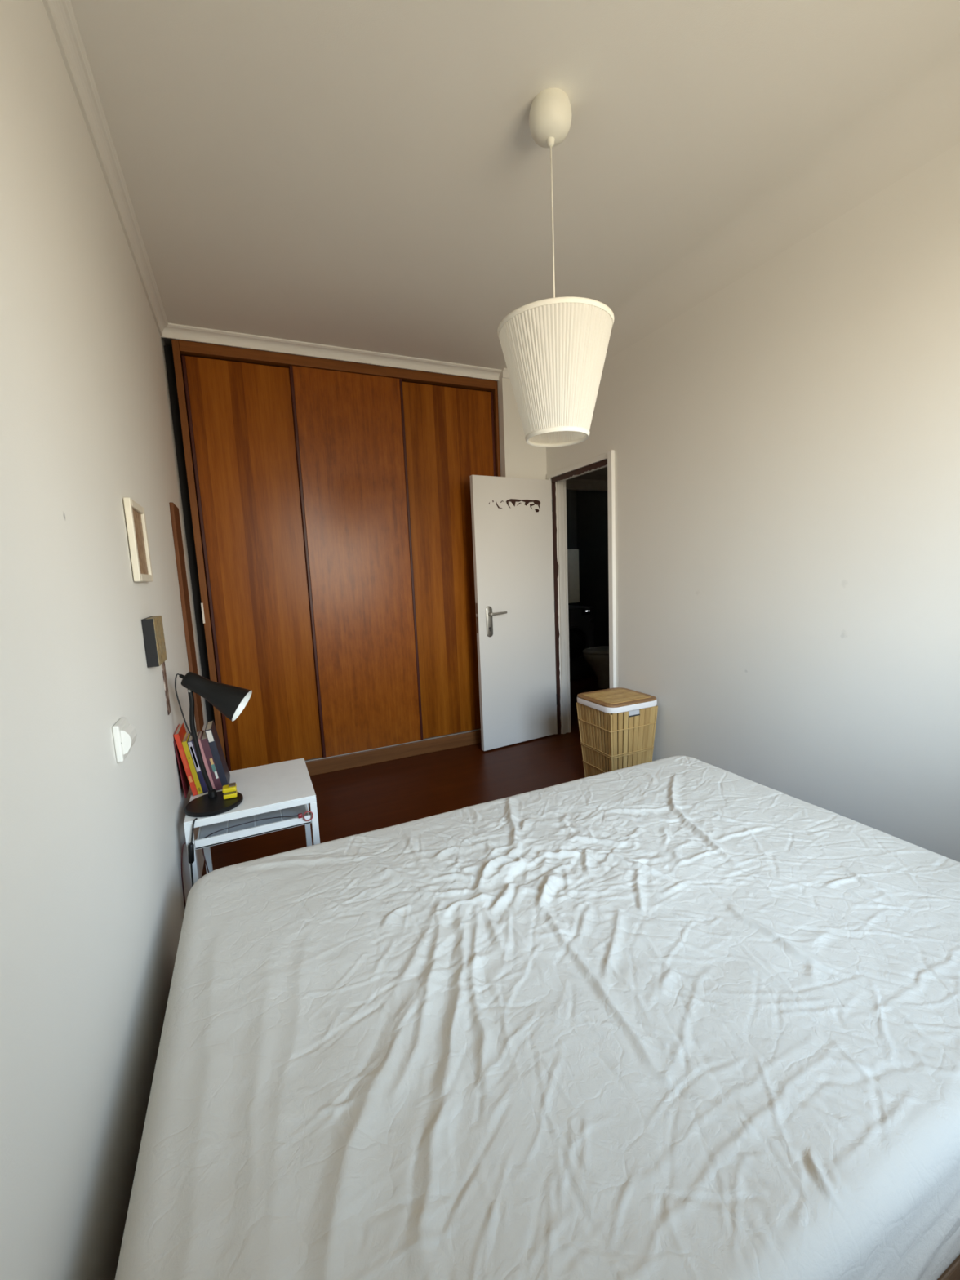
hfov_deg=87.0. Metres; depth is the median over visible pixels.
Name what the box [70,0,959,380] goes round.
ceiling
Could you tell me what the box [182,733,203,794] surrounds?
book
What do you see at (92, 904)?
wall
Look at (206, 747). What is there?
book
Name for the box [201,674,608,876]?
floor
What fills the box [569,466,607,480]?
ceiling
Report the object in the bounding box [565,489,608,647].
wall
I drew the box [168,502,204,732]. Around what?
wooden board
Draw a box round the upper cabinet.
[567,549,579,603]
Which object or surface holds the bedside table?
on the floor
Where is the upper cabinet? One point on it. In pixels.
(572, 554)
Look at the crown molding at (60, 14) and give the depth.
1.61 m
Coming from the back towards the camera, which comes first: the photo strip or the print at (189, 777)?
the print at (189, 777)
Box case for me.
[222,782,237,799]
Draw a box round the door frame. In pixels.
[546,449,616,734]
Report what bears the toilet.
on the floor
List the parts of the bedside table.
leg, leg, leg, leg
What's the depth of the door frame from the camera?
3.93 m
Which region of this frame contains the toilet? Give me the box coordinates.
[582,646,609,688]
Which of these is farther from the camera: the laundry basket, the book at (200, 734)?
the laundry basket
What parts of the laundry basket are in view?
corner post, binding cord, corner post, lid, binding cord, binding cord, binding cord, corner post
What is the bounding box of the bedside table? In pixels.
[183,758,319,885]
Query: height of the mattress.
0.257 m
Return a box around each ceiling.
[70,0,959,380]
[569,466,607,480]
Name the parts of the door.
handle plate, lever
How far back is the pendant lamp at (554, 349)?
1.59 m
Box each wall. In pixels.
[0,0,207,1279]
[488,370,546,479]
[546,142,959,862]
[565,479,607,491]
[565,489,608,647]
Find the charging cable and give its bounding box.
[204,810,313,838]
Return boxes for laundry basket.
[576,687,657,777]
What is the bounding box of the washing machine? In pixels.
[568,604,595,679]
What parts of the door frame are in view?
head casing, casing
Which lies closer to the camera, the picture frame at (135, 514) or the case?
the picture frame at (135, 514)
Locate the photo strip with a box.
[161,661,170,715]
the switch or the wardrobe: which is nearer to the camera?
the switch
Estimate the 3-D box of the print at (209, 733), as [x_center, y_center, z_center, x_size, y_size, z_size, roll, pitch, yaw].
[-1.082,0.385,2.027,0.018,0.048,0.001,-15,12,-22]
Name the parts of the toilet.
seat lid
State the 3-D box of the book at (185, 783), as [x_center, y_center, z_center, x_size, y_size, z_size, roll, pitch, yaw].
[-1.206,0.500,2.051,0.019,0.235,0.160,-6,8,-24]
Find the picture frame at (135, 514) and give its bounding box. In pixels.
[123,497,153,582]
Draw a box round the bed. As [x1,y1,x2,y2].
[937,1254,959,1279]
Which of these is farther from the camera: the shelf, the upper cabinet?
the upper cabinet
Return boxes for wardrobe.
[163,339,500,776]
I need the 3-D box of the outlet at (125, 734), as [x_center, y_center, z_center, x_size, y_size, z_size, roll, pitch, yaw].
[-0.855,0.238,1.224,0.032,0.088,0.090,-6,8,-24]
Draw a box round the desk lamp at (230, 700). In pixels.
[174,671,252,886]
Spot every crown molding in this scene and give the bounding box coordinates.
[42,0,168,336]
[160,323,510,381]
[604,43,959,362]
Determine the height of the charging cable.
0.047 m
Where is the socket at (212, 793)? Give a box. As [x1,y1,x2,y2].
[208,788,217,797]
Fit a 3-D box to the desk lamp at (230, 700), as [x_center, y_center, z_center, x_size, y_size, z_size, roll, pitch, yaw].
[-0.966,0.623,1.901,0.278,1.012,0.273,-6,8,-24]
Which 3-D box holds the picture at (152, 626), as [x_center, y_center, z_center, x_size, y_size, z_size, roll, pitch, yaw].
[-1.091,0.001,1.698,0.034,0.156,0.170,-6,8,-24]
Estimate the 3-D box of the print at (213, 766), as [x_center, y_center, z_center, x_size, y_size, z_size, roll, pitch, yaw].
[-1.075,0.517,2.043,0.012,0.031,0.001,-15,12,-22]
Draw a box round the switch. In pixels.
[187,842,194,863]
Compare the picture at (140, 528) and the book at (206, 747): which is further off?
the book at (206, 747)
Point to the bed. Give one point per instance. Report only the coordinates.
(953, 1272)
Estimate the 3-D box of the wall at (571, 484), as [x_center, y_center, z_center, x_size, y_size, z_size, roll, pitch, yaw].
[1.289,-0.593,5.094,2.002,2.400,0.070,-6,8,-24]
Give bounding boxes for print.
[187,741,200,772]
[187,775,192,782]
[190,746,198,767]
[205,729,213,742]
[211,764,216,772]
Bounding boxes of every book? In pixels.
[173,722,198,795]
[173,739,190,798]
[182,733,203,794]
[186,734,208,793]
[191,730,208,791]
[197,729,215,789]
[200,729,222,791]
[204,720,230,787]
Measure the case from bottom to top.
0.046 m
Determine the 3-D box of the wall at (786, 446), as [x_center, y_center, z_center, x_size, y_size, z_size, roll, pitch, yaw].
[1.323,-0.447,2.460,0.110,2.797,5.150,-6,8,-24]
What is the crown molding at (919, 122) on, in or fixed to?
attached to the wall at (786, 446)
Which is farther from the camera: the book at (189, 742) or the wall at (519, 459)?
the wall at (519, 459)
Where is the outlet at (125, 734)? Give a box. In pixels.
[111,717,137,762]
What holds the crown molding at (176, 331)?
attached to the wall at (519, 459)
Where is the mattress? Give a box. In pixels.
[115,755,959,1279]
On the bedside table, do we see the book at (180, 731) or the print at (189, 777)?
the book at (180, 731)
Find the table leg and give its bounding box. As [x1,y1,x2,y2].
[181,842,208,910]
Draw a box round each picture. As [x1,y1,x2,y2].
[132,508,148,574]
[141,615,167,667]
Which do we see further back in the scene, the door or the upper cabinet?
the upper cabinet
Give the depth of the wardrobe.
3.41 m
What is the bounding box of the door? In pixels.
[469,475,557,751]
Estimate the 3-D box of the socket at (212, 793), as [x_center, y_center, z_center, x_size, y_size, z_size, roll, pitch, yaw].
[-1.040,0.594,1.965,0.032,0.026,0.032,-6,8,-24]
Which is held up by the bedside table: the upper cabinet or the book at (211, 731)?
the book at (211, 731)
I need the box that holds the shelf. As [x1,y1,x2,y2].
[194,804,311,849]
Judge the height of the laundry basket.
0.560 m
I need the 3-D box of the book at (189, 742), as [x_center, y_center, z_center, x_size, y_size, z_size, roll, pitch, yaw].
[-1.156,0.500,2.084,0.052,0.222,0.146,-6,8,-24]
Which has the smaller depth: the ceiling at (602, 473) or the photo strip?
the photo strip
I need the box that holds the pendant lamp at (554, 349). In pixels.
[497,88,614,447]
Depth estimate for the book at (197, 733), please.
2.04 m
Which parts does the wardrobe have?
sliding door, rail, sliding door, sliding door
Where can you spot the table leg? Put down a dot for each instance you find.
(184, 842)
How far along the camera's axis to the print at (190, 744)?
2.01 m

